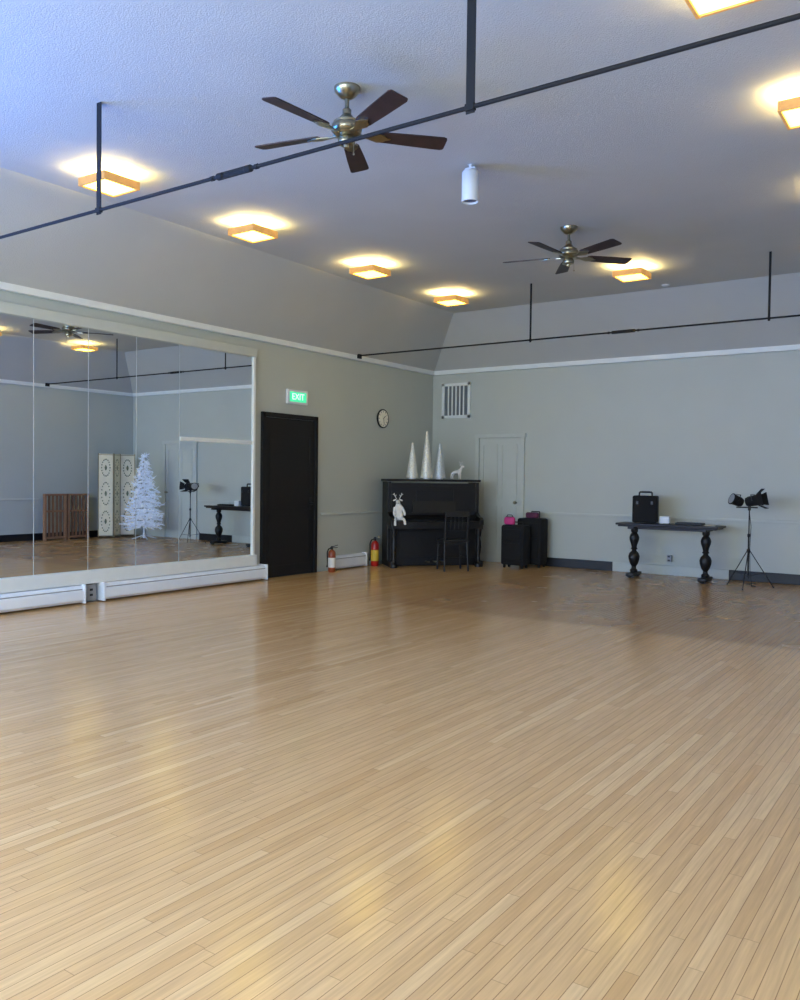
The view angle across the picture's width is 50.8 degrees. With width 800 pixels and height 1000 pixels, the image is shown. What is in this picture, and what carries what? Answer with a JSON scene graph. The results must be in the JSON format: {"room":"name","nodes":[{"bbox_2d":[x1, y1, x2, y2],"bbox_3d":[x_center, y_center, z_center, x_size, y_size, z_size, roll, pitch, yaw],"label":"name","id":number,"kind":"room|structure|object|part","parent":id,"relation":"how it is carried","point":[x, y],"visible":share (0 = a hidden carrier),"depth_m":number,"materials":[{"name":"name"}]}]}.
{"room":"exercise studio","nodes":[
{"label":"exercise studio","id":0,"kind":"room"},
{"bbox_2d":[0,290,432,601],"bbox_3d":[-3.554,-0.499,8.928,0.150,3.200,14.200,2,2,35],"label":"wall","id":1,"kind":"structure","parent":0,"point":[346,396],"depth_m":12.66,"materials":[{"name":"paint"}]},
{"bbox_2d":[0,313,32,578],"bbox_3d":[-3.880,-0.523,8.247,0.008,2.585,0.622,2,2,35],"label":"mirror panel","id":2,"kind":"object","parent":1,"relation":"attached to","point":[16,332],"visible":1,"depth_m":8.35,"materials":[{"name":"grey metal"}]},
{"bbox_2d":[0,584,85,612],"bbox_3d":[-4.047,1.009,8.019,0.156,0.200,2.320,2,2,35],"label":"baseboard heater","id":3,"kind":"object","parent":1,"relation":"attached to","point":[30,599],"visible":0.82,"depth_m":8.53,"materials":[{"name":"metal"}]},
{"bbox_2d":[34,319,87,574],"bbox_3d":[-3.520,-0.532,8.764,0.008,2.585,0.622,2,2,35],"label":"mirror panel","id":4,"kind":"object","parent":1,"relation":"attached to","point":[60,350],"visible":1,"depth_m":8.75,"materials":[{"name":"grey metal"}]},
{"bbox_2d":[86,584,95,600],"bbox_3d":[-3.350,0.990,9.081,0.087,0.168,0.112,2,2,35],"label":"wall outlet","id":5,"kind":"object","parent":1,"relation":"attached to","point":[90,588],"visible":0.77,"depth_m":9.05,"materials":[{"name":"grey plastic"}]},
{"bbox_2d":[88,329,135,569],"bbox_3d":[-3.163,-0.541,9.277,0.008,2.585,0.612,2,2,35],"label":"mirror panel","id":6,"kind":"object","parent":1,"relation":"attached to","point":[112,356],"visible":1,"depth_m":9.26,"materials":[{"name":"grey metal"}]},
{"bbox_2d":[0,555,256,593],"bbox_3d":[-3.365,0.826,9.040,0.100,0.140,5.060,2,2,35],"label":"trim","id":7,"kind":"structure","parent":1,"relation":"attached to","point":[35,582],"depth_m":9.32,"materials":[{"name":"white wood"}]},
{"bbox_2d":[0,301,256,356],"bbox_3d":[-3.336,-1.883,8.971,0.090,0.110,5.040,2,2,35],"label":"trim","id":8,"kind":"structure","parent":1,"relation":"attached to","point":[8,308],"depth_m":9.25,"materials":[{"name":"white wood"}]},
{"bbox_2d":[33,319,252,574],"bbox_3d":[-3.378,-0.536,9.006,0.046,2.605,5.000,2,2,35],"label":"trim","id":9,"kind":"structure","parent":1,"relation":"attached to","point":[33,319],"depth_m":9.00,"materials":[{"name":"grey metal"}]},
{"bbox_2d":[136,337,179,565],"bbox_3d":[-2.809,-0.550,9.786,0.008,2.585,0.612,2,2,35],"label":"mirror panel","id":10,"kind":"object","parent":1,"relation":"attached to","point":[157,392],"visible":1,"depth_m":9.77,"materials":[{"name":"grey metal"}]},
{"bbox_2d":[95,564,267,600],"bbox_3d":[-2.537,0.971,10.190,0.156,0.200,2.530,2,2,35],"label":"baseboard heater","id":11,"kind":"object","parent":1,"relation":"attached to","point":[139,586],"visible":0.89,"depth_m":9.95,"materials":[{"name":"metal"}]},
{"bbox_2d":[179,345,251,561],"bbox_3d":[-2.287,-0.563,10.537,0.008,2.585,1.202,2,2,35],"label":"mirror panel","id":12,"kind":"object","parent":1,"relation":"attached to","point":[216,386],"visible":1,"depth_m":10.50,"materials":[{"name":"grey metal"}]},
{"bbox_2d":[0,281,434,375],"bbox_3d":[-3.448,-2.096,8.826,0.060,0.075,14.200,2,2,35],"label":"trim","id":13,"kind":"structure","parent":1,"relation":"attached to","point":[4,286],"depth_m":10.06,"materials":[{"name":"white wood"}]},
{"bbox_2d":[251,357,255,554],"bbox_3d":[-1.936,-0.575,11.060,0.070,2.620,0.045,2,2,35],"label":"trim","id":14,"kind":"structure","parent":1,"relation":"attached to","point":[254,358],"depth_m":11.04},
{"bbox_2d":[260,411,317,572],"bbox_3d":[-1.527,-0.067,11.698,0.050,2.240,1.130,2,2,35],"label":"trim","id":15,"kind":"structure","parent":1,"relation":"attached to","point":[264,414],"depth_m":11.28,"materials":[{"name":"black paint"}]},
{"bbox_2d":[265,417,314,577],"bbox_3d":[-1.509,-0.036,11.686,0.085,2.170,1.010,2,2,35],"label":"door","id":16,"kind":"structure","parent":1,"relation":"in","point":[289,508],"depth_m":11.69,"materials":[{"name":"black paint"}]},
{"bbox_3d":[-1.286,0.049,11.995,0.067,0.180,0.140,2,2,35],"label":"handle","id":17,"kind":"part","parent":16,"relation":"part of","materials":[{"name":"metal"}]},
{"bbox_2d":[286,389,307,405],"bbox_3d":[-1.435,-1.433,11.762,0.046,0.200,0.420,2,2,35],"label":"exit sign","id":18,"kind":"object","parent":1,"relation":"attached to","point":[298,397],"visible":1,"depth_m":11.73,"materials":[{"name":"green plastic"}]},
{"bbox_3d":[-1.420,-1.432,11.752,0.004,0.135,0.340,2,2,35],"label":"panel","id":19,"kind":"part","parent":18,"relation":"part of","materials":[{"name":"green plastic"}]},
{"bbox_2d":[320,511,381,514],"bbox_3d":[-0.297,0.186,13.497,0.020,0.035,3.000,2,2,35],"label":"trim","id":20,"kind":"structure","parent":1,"relation":"attached to","point":[359,512],"depth_m":12.82,"materials":[{"name":"grey wood"}]},
{"bbox_2d":[336,552,366,568],"bbox_3d":[-0.772,0.920,12.781,0.096,0.210,0.800,2,2,35],"label":"baseboard heater","id":21,"kind":"object","parent":1,"relation":"attached to","point":[356,559],"visible":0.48,"depth_m":12.77,"materials":[{"name":"metal"}]},
{"bbox_2d":[369,555,381,564],"bbox_3d":[0.038,0.943,14.008,0.024,0.140,1.800,2,2,35],"label":"baseboard","id":22,"kind":"structure","parent":1,"relation":"attached to","point":[380,556],"depth_m":13.47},
{"bbox_2d":[377,409,388,427],"bbox_3d":[-0.274,-1.298,13.455,0.032,0.304,0.304,2,2,35],"label":"wall clock","id":23,"kind":"object","parent":1,"relation":"attached to","point":[382,416],"visible":1,"depth_m":13.44,"materials":[{"name":"white plastic"}]},
{"bbox_2d":[0,561,799,999],"bbox_3d":[-0.127,1.256,6.576,8.550,0.100,14.500,2,2,35],"label":"floor","id":24,"kind":"structure","parent":0,"point":[491,781],"depth_m":3.75,"materials":[{"name":"brown wood"}]},
{"bbox_2d":[326,545,337,571],"bbox_3d":[-0.987,0.846,12.246,0.154,0.400,0.111,2,2,38],"label":"fire extinguisher","id":25,"kind":"object","parent":24,"relation":"on","point":[331,555],"visible":1,"depth_m":12.21,"materials":[{"name":"red metal"}]},
{"bbox_2d":[369,535,380,565],"bbox_3d":[-0.392,0.790,13.160,0.151,0.479,0.127,0,2,-32],"label":"fire extinguisher","id":26,"kind":"object","parent":24,"relation":"on","point":[374,546],"visible":1,"depth_m":13.11,"materials":[{"name":"red metal"}]},
{"bbox_2d":[381,479,483,567],"bbox_3d":[0.512,0.355,13.325,1.530,1.362,0.685,0,2,-13],"label":"upright piano","id":27,"kind":"object","parent":24,"relation":"on","point":[414,543],"visible":0.96,"depth_m":13.21,"materials":[{"name":"paint"}]},
{"bbox_3d":[-0.186,0.369,13.170,0.052,1.315,0.650,0,2,-13],"label":"panel","id":28,"kind":"part","parent":27,"relation":"part of","materials":[{"name":"paint"}]},
{"bbox_3d":[-0.094,0.739,12.920,0.120,0.600,0.120,0,2,-13],"label":"leg","id":29,"kind":"part","parent":27,"relation":"part of","materials":[{"name":"paint"}]},
{"bbox_2d":[393,493,405,525],"bbox_3d":[-0.009,0.144,12.924,0.200,0.499,0.227,1,2,-7],"label":"reindeer","id":30,"kind":"object","parent":27,"relation":"on","point":[398,510],"visible":1,"depth_m":12.94,"materials":[{"name":"paper"}]},
{"bbox_2d":[406,443,417,478],"bbox_3d":[0.196,-0.619,13.338,0.196,0.575,0.196,2,2,35],"label":"cone tree","id":31,"kind":"object","parent":27,"relation":"on","point":[412,473],"visible":0.99,"depth_m":13.29,"materials":[{"name":"white plastic"}]},
{"bbox_2d":[420,431,432,478],"bbox_3d":[0.427,-0.713,13.410,0.204,0.765,0.204,2,2,35],"label":"cone tree","id":32,"kind":"object","parent":27,"relation":"on","point":[426,469],"visible":0.99,"depth_m":13.36,"materials":[{"name":"white plastic"}]},
{"bbox_3d":[0.492,-0.312,13.427,1.530,0.035,0.440,0,2,-13],"label":"lid","id":33,"kind":"part","parent":27,"relation":"part of","materials":[{"name":"paint"}]},
{"bbox_2d":[434,443,445,478],"bbox_3d":[0.634,-0.616,13.441,0.196,0.575,0.196,2,2,35],"label":"cone tree","id":34,"kind":"object","parent":27,"relation":"on","point":[439,473],"visible":0.98,"depth_m":13.39,"materials":[{"name":"silver metal"}]},
{"bbox_2d":[450,461,463,478],"bbox_3d":[0.924,-0.476,13.490,0.265,0.285,0.083,2,2,45],"label":"reindeer figurine","id":35,"kind":"object","parent":27,"relation":"on","point":[458,471],"visible":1,"depth_m":13.46,"materials":[{"name":"ceramic"}]},
{"bbox_3d":[1.206,0.378,13.496,0.052,1.315,0.650,0,2,-13],"label":"panel","id":36,"kind":"part","parent":27,"relation":"part of","materials":[{"name":"paint"}]},
{"bbox_3d":[1.230,0.748,13.230,0.120,0.600,0.120,0,2,-13],"label":"leg","id":37,"kind":"part","parent":27,"relation":"part of","materials":[{"name":"paint"}]},
{"bbox_2d":[436,512,469,571],"bbox_3d":[0.797,0.612,12.676,0.400,0.891,0.447,0,2,-13],"label":"dining chair","id":38,"kind":"object","parent":24,"relation":"on","point":[444,541],"visible":1,"depth_m":12.51,"materials":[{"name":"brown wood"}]},
{"bbox_3d":[0.582,0.830,12.829,0.046,0.442,0.048,0,2,-13],"label":"leg","id":39,"kind":"part","parent":38,"relation":"part of","materials":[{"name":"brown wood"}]},
{"bbox_3d":[0.658,0.840,12.483,0.040,0.443,0.074,1,2,15],"label":"leg","id":40,"kind":"part","parent":38,"relation":"part of","materials":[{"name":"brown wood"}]},
{"bbox_3d":[0.792,0.630,12.699,0.400,0.082,0.400,0,2,-13],"label":"seat","id":41,"kind":"part","parent":38,"relation":"part of","materials":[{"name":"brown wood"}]},
{"bbox_3d":[0.840,0.398,12.498,0.380,0.452,0.094,0,2,-13],"label":"backrest","id":42,"kind":"part","parent":38,"relation":"part of","materials":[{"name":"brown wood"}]},
{"bbox_3d":[0.919,0.832,12.909,0.046,0.442,0.048,0,2,-13],"label":"leg","id":43,"kind":"part","parent":38,"relation":"part of","materials":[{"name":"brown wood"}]},
{"bbox_3d":[1.005,0.842,12.565,0.040,0.443,0.074,-1,2,-41],"label":"leg","id":44,"kind":"part","parent":38,"relation":"part of","materials":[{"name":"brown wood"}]},
{"bbox_2d":[501,521,529,568],"bbox_3d":[1.795,0.698,13.111,0.400,0.719,0.280,2,2,35],"label":"suitcase","id":45,"kind":"object","parent":24,"relation":"on","point":[515,539],"visible":0.98,"depth_m":13.00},
{"bbox_2d":[504,515,514,524],"bbox_3d":[1.708,0.305,13.128,0.170,0.156,0.090,1,2,25],"label":"pouch","id":46,"kind":"object","parent":45,"relation":"on","point":[508,520],"visible":1,"depth_m":13.09,"materials":[{"name":"fabric"}]},
{"bbox_2d":[518,511,547,567],"bbox_3d":[2.088,0.616,13.320,0.420,0.879,0.300,2,2,35],"label":"suitcase","id":47,"kind":"object","parent":24,"relation":"on","point":[538,527],"visible":0.56,"depth_m":13.16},
{"bbox_2d":[526,512,538,517],"bbox_3d":[2.081,0.239,13.258,0.220,0.090,0.080,2,2,43],"label":"bag","id":48,"kind":"object","parent":47,"relation":"on","point":[528,514],"visible":1,"depth_m":13.22,"materials":[{"name":"fabric"}]},
{"bbox_2d":[615,522,725,583],"bbox_3d":[3.772,0.726,11.822,1.420,0.780,0.420,2,2,35],"label":"console table","id":49,"kind":"object","parent":24,"relation":"on","point":[705,560],"visible":1,"depth_m":11.66,"materials":[{"name":"black painted wood"}]},
{"bbox_3d":[3.362,0.719,12.107,0.160,0.630,0.160,2,2,35],"label":"leg","id":50,"kind":"part","parent":49,"relation":"part of","materials":[{"name":"black wood"}]},
{"bbox_2d":[632,491,658,522],"bbox_3d":[3.497,0.095,12.009,0.340,0.445,0.210,1,2,25],"label":"equipment case","id":51,"kind":"object","parent":49,"relation":"on","point":[645,509],"visible":1,"depth_m":11.93,"materials":[{"name":"metal"}]},
{"bbox_3d":[3.501,-0.092,12.008,0.204,0.071,0.030,1,2,25],"label":"handle","id":52,"kind":"part","parent":51,"relation":"part of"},
{"bbox_2d":[659,516,670,523],"bbox_3d":[3.704,0.281,11.790,0.153,0.106,0.168,2,2,29],"label":"box","id":53,"kind":"object","parent":49,"relation":"on","point":[662,519],"visible":1,"depth_m":11.79,"materials":[{"name":"white plastic"}]},
{"bbox_2d":[675,522,704,525],"bbox_3d":[4.013,0.326,11.659,0.360,0.033,0.200,2,2,32],"label":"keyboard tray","id":54,"kind":"object","parent":49,"relation":"on","point":[676,523],"visible":1,"depth_m":11.60,"materials":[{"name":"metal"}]},
{"bbox_3d":[4.183,0.744,11.537,0.160,0.630,0.160,2,2,35],"label":"leg","id":55,"kind":"part","parent":49,"relation":"part of","materials":[{"name":"black wood"}]},
{"bbox_2d":[727,489,773,589],"bbox_3d":[4.603,0.497,11.074,0.639,1.297,0.573,0,2,-15],"label":"stand","id":56,"kind":"object","parent":24,"relation":"on","point":[759,499],"visible":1,"depth_m":10.99,"materials":[{"name":"metal"}]},
{"bbox_3d":[4.621,-0.017,10.830,0.024,0.173,0.121,0,2,-19],"label":"barn door","id":57,"kind":"part","parent":56,"relation":"part of","materials":[{"name":"black metal"}]},
{"bbox_3d":[4.718,0.903,11.012,0.342,0.493,0.022,1,2,4],"label":"leg","id":58,"kind":"part","parent":56,"relation":"part of","materials":[{"name":"metal"}]},
{"bbox_3d":[4.749,-0.020,10.995,0.121,0.173,0.024,1,2,5],"label":"barn door","id":59,"kind":"part","parent":56,"relation":"part of","materials":[{"name":"black metal"}]},
{"bbox_2d":[0,0,799,370],"bbox_3d":[-0.081,-2.393,6.480,8.307,0.845,14.257,2,2,35],"label":"ceiling","id":60,"kind":"structure","parent":0,"point":[687,160],"depth_m":7.13,"materials":[{"name":"white paint"}]},
{"bbox_2d":[78,170,139,197],"bbox_3d":[-2.496,-2.760,7.239,0.360,0.166,0.360,2,2,35],"label":"ceiling light","id":61,"kind":"object","parent":60,"relation":"attached to","point":[113,185],"visible":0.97,"depth_m":7.19,"materials":[{"name":"white plastic"}]},
{"bbox_2d":[84,179,134,195],"bbox_3d":[-2.497,-2.689,7.241,0.318,0.006,0.318,2,2,35],"label":"diffuser","id":62,"kind":"object","parent":61,"relation":"attached to","point":[109,187],"depth_m":7.22,"materials":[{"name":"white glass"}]},
{"bbox_2d":[228,223,277,243],"bbox_3d":[-1.509,-2.785,8.659,0.360,0.166,0.360,2,2,35],"label":"ceiling light","id":63,"kind":"object","parent":60,"relation":"attached to","point":[252,233],"visible":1,"depth_m":8.60,"materials":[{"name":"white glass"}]},
{"bbox_2d":[233,231,272,241],"bbox_3d":[-1.510,-2.715,8.661,0.318,0.006,0.318,2,2,35],"label":"diffuser","id":64,"kind":"object","parent":63,"relation":"attached to","point":[248,236],"depth_m":8.65,"materials":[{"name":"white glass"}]},
{"bbox_2d":[255,82,446,172],"bbox_3d":[-0.388,-2.533,5.615,1.327,0.482,1.306,2,2,35],"label":"ceiling fan","id":65,"kind":"object","parent":60,"relation":"hanging from","point":[344,127],"visible":0.94,"depth_m":5.59,"materials":[{"name":"brown wood"}]},
{"bbox_3d":[-0.764,-2.458,5.806,0.485,0.037,0.139,1,2,23],"label":"blade","id":66,"kind":"part","parent":65,"relation":"part of","materials":[{"name":"brown wood"}]},
{"bbox_3d":[-0.645,-2.443,5.300,0.139,0.037,0.485,2,2,41],"label":"blade","id":67,"kind":"part","parent":65,"relation":"part of","materials":[{"name":"brown wood"}]},
{"bbox_3d":[-0.319,-2.460,6.075,0.139,0.037,0.485,1,2,5],"label":"blade","id":68,"kind":"part","parent":65,"relation":"part of","materials":[{"name":"brown wood"}]},
{"bbox_3d":[-0.127,-2.436,5.256,0.139,0.037,0.485,0,2,-31],"label":"blade","id":69,"kind":"part","parent":65,"relation":"part of","materials":[{"name":"brown wood"}]},
{"bbox_3d":[0.074,-2.446,5.736,0.485,0.037,0.139,0,2,-13],"label":"blade","id":70,"kind":"part","parent":65,"relation":"part of","materials":[{"name":"brown wood"}]},
{"bbox_2d":[349,263,390,279],"bbox_3d":[-0.360,-2.812,10.223,0.360,0.166,0.360,2,2,35],"label":"ceiling light","id":71,"kind":"object","parent":60,"relation":"attached to","point":[371,271],"visible":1,"depth_m":10.15,"materials":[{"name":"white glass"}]},
{"bbox_2d":[354,271,386,277],"bbox_3d":[-0.361,-2.741,10.225,0.318,0.006,0.318,2,2,35],"label":"diffuser","id":72,"kind":"object","parent":71,"relation":"attached to","point":[363,274],"depth_m":10.23,"materials":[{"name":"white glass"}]},
{"bbox_2d":[0,0,799,238],"bbox_3d":[-1.012,-2.361,5.142,8.130,0.815,0.090,2,2,35],"label":"tension rod","id":73,"kind":"object","parent":60,"relation":"hanging from","point":[470,107],"visible":1,"depth_m":4.20,"materials":[{"name":"black metal"}]},
{"bbox_2d":[434,293,468,306],"bbox_3d":[0.719,-2.840,11.811,0.360,0.166,0.360,2,2,35],"label":"ceiling light","id":74,"kind":"object","parent":60,"relation":"attached to","point":[450,300],"visible":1,"depth_m":11.74,"materials":[{"name":"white glass"}]},
{"bbox_2d":[438,300,464,305],"bbox_3d":[0.719,-2.770,11.813,0.318,0.006,0.318,2,2,35],"label":"diffuser","id":75,"kind":"object","parent":74,"relation":"attached to","point":[442,302],"depth_m":11.82,"materials":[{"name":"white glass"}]},
{"bbox_2d":[462,163,478,204],"bbox_3d":[0.582,-2.632,6.977,0.140,0.330,0.140,2,2,35],"label":"spotlight","id":76,"kind":"object","parent":60,"relation":"hanging from","point":[470,175],"visible":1,"depth_m":6.92,"materials":[{"name":"white plastic"}]},
{"bbox_2d":[503,225,631,273],"bbox_3d":[1.702,-2.587,8.655,1.327,0.482,1.306,2,2,35],"label":"ceiling fan","id":77,"kind":"object","parent":60,"relation":"hanging from","point":[568,253],"visible":1,"depth_m":8.62,"materials":[{"name":"brown wood"}]},
{"bbox_3d":[1.326,-2.512,8.847,0.485,0.037,0.139,1,2,23],"label":"blade","id":78,"kind":"part","parent":77,"relation":"part of","materials":[{"name":"brown wood"}]},
{"bbox_3d":[1.445,-2.498,8.340,0.139,0.037,0.485,2,2,41],"label":"blade","id":79,"kind":"part","parent":77,"relation":"part of","materials":[{"name":"brown wood"}]},
{"bbox_3d":[1.771,-2.514,9.116,0.139,0.037,0.485,1,2,5],"label":"blade","id":80,"kind":"part","parent":77,"relation":"part of","materials":[{"name":"brown wood"}]},
{"bbox_3d":[1.963,-2.490,8.297,0.139,0.037,0.485,0,2,-31],"label":"blade","id":81,"kind":"part","parent":77,"relation":"part of","materials":[{"name":"brown wood"}]},
{"bbox_3d":[2.165,-2.500,8.776,0.485,0.037,0.139,0,2,-13],"label":"blade","id":82,"kind":"part","parent":77,"relation":"part of","materials":[{"name":"brown wood"}]},
{"bbox_2d":[357,251,799,358],"bbox_3d":[2.716,-2.456,10.502,8.130,0.815,0.090,2,2,35],"label":"tension rod","id":83,"kind":"object","parent":60,"relation":"hanging from","point":[359,356],"visible":1,"depth_m":10.50,"materials":[{"name":"black metal"}]},
{"bbox_3d":[2.711,-2.094,10.512,8.110,0.022,0.022,2,2,35],"label":"rod","id":84,"kind":"part","parent":83,"relation":"part of","materials":[{"name":"black metal"}]},
{"bbox_2d":[612,266,650,282],"bbox_3d":[2.810,-2.772,10.212,0.360,0.166,0.360,2,2,35],"label":"ceiling light","id":85,"kind":"object","parent":60,"relation":"attached to","point":[633,274],"visible":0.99,"depth_m":10.14,"materials":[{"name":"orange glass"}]},
{"bbox_2d":[617,274,646,280],"bbox_3d":[2.809,-2.702,10.214,0.318,0.006,0.318,2,2,35],"label":"diffuser","id":86,"kind":"object","parent":85,"relation":"attached to","point":[621,277],"depth_m":10.23,"materials":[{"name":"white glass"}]},
{"bbox_2d":[685,0,761,18],"bbox_3d":[1.622,-2.629,4.231,0.360,0.166,0.360,2,2,35],"label":"ceiling light","id":87,"kind":"object","parent":60,"relation":"attached to","point":[699,8],"visible":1,"depth_m":4.36,"materials":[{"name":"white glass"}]},
{"bbox_2d":[690,0,747,14],"bbox_3d":[1.621,-2.559,4.233,0.318,0.006,0.318,2,2,35],"label":"diffuser","id":88,"kind":"object","parent":87,"relation":"attached to","point":[697,7],"depth_m":4.36,"materials":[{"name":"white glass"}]},
{"bbox_2d":[777,96,799,129],"bbox_3d":[2.751,-2.652,5.627,0.360,0.166,0.360,2,2,35],"label":"ceiling light","id":89,"kind":"object","parent":60,"relation":"attached to","point":[788,110],"visible":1,"depth_m":5.60,"materials":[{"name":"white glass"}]},
{"bbox_2d":[782,108,799,126],"bbox_3d":[2.750,-2.582,5.628,0.318,0.006,0.318,2,2,35],"label":"diffuser","id":90,"kind":"object","parent":89,"relation":"attached to","point":[790,116],"depth_m":5.68,"materials":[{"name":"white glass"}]},
{"bbox_2d":[432,350,799,574],"bbox_3d":[3.990,-0.497,12.422,8.550,3.200,0.150,2,2,35],"label":"wall","id":91,"kind":"structure","parent":0,"point":[695,433],"depth_m":12.50,"materials":[{"name":"paint"}]},
{"bbox_2d":[442,382,470,418],"bbox_3d":[0.958,-1.698,14.404,0.560,0.600,0.024,2,2,35],"label":"air vent","id":92,"kind":"object","parent":91,"relation":"in","point":[456,397],"visible":1,"depth_m":14.40,"materials":[{"name":"white metal"}]},
{"bbox_2d":[479,438,520,561],"bbox_3d":[1.620,0.004,13.925,0.760,2.050,0.103,2,2,35],"label":"door","id":93,"kind":"structure","parent":91,"relation":"in","point":[499,470],"depth_m":13.98,"materials":[{"name":"grey wood"}]},
{"bbox_2d":[474,433,526,517],"bbox_3d":[1.637,-0.032,13.948,0.950,2.130,0.045,2,2,35],"label":"trim","id":94,"kind":"structure","parent":91,"relation":"attached to","point":[522,436],"depth_m":13.72,"materials":[{"name":"grey wood"}]},
{"bbox_2d":[432,344,799,375],"bbox_3d":[3.950,-2.095,12.294,8.250,0.075,0.060,2,2,35],"label":"trim","id":95,"kind":"structure","parent":91,"relation":"attached to","point":[797,346],"depth_m":12.62,"materials":[{"name":"white wood"}]},
{"bbox_2d":[529,511,799,523],"bbox_3d":[3.792,0.254,12.470,4.150,0.035,0.020,2,2,35],"label":"trim","id":96,"kind":"structure","parent":91,"relation":"attached to","point":[554,513],"depth_m":12.16,"materials":[{"name":"grey wood"}]},
{"bbox_2d":[667,555,671,561],"bbox_3d":[3.939,0.855,12.330,0.064,0.096,0.051,2,2,35],"label":"wall outlet","id":97,"kind":"object","parent":91,"relation":"attached to","point":[669,557],"visible":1,"depth_m":12.31,"materials":[{"name":"grey plastic"}]},
{"bbox_2d":[540,557,799,584],"bbox_3d":[3.819,1.030,12.463,4.000,0.140,0.024,2,2,35],"label":"baseboard","id":98,"kind":"structure","parent":91,"relation":"attached to","point":[617,566],"depth_m":12.32,"materials":[{"name":"grey wood"}]}
]}

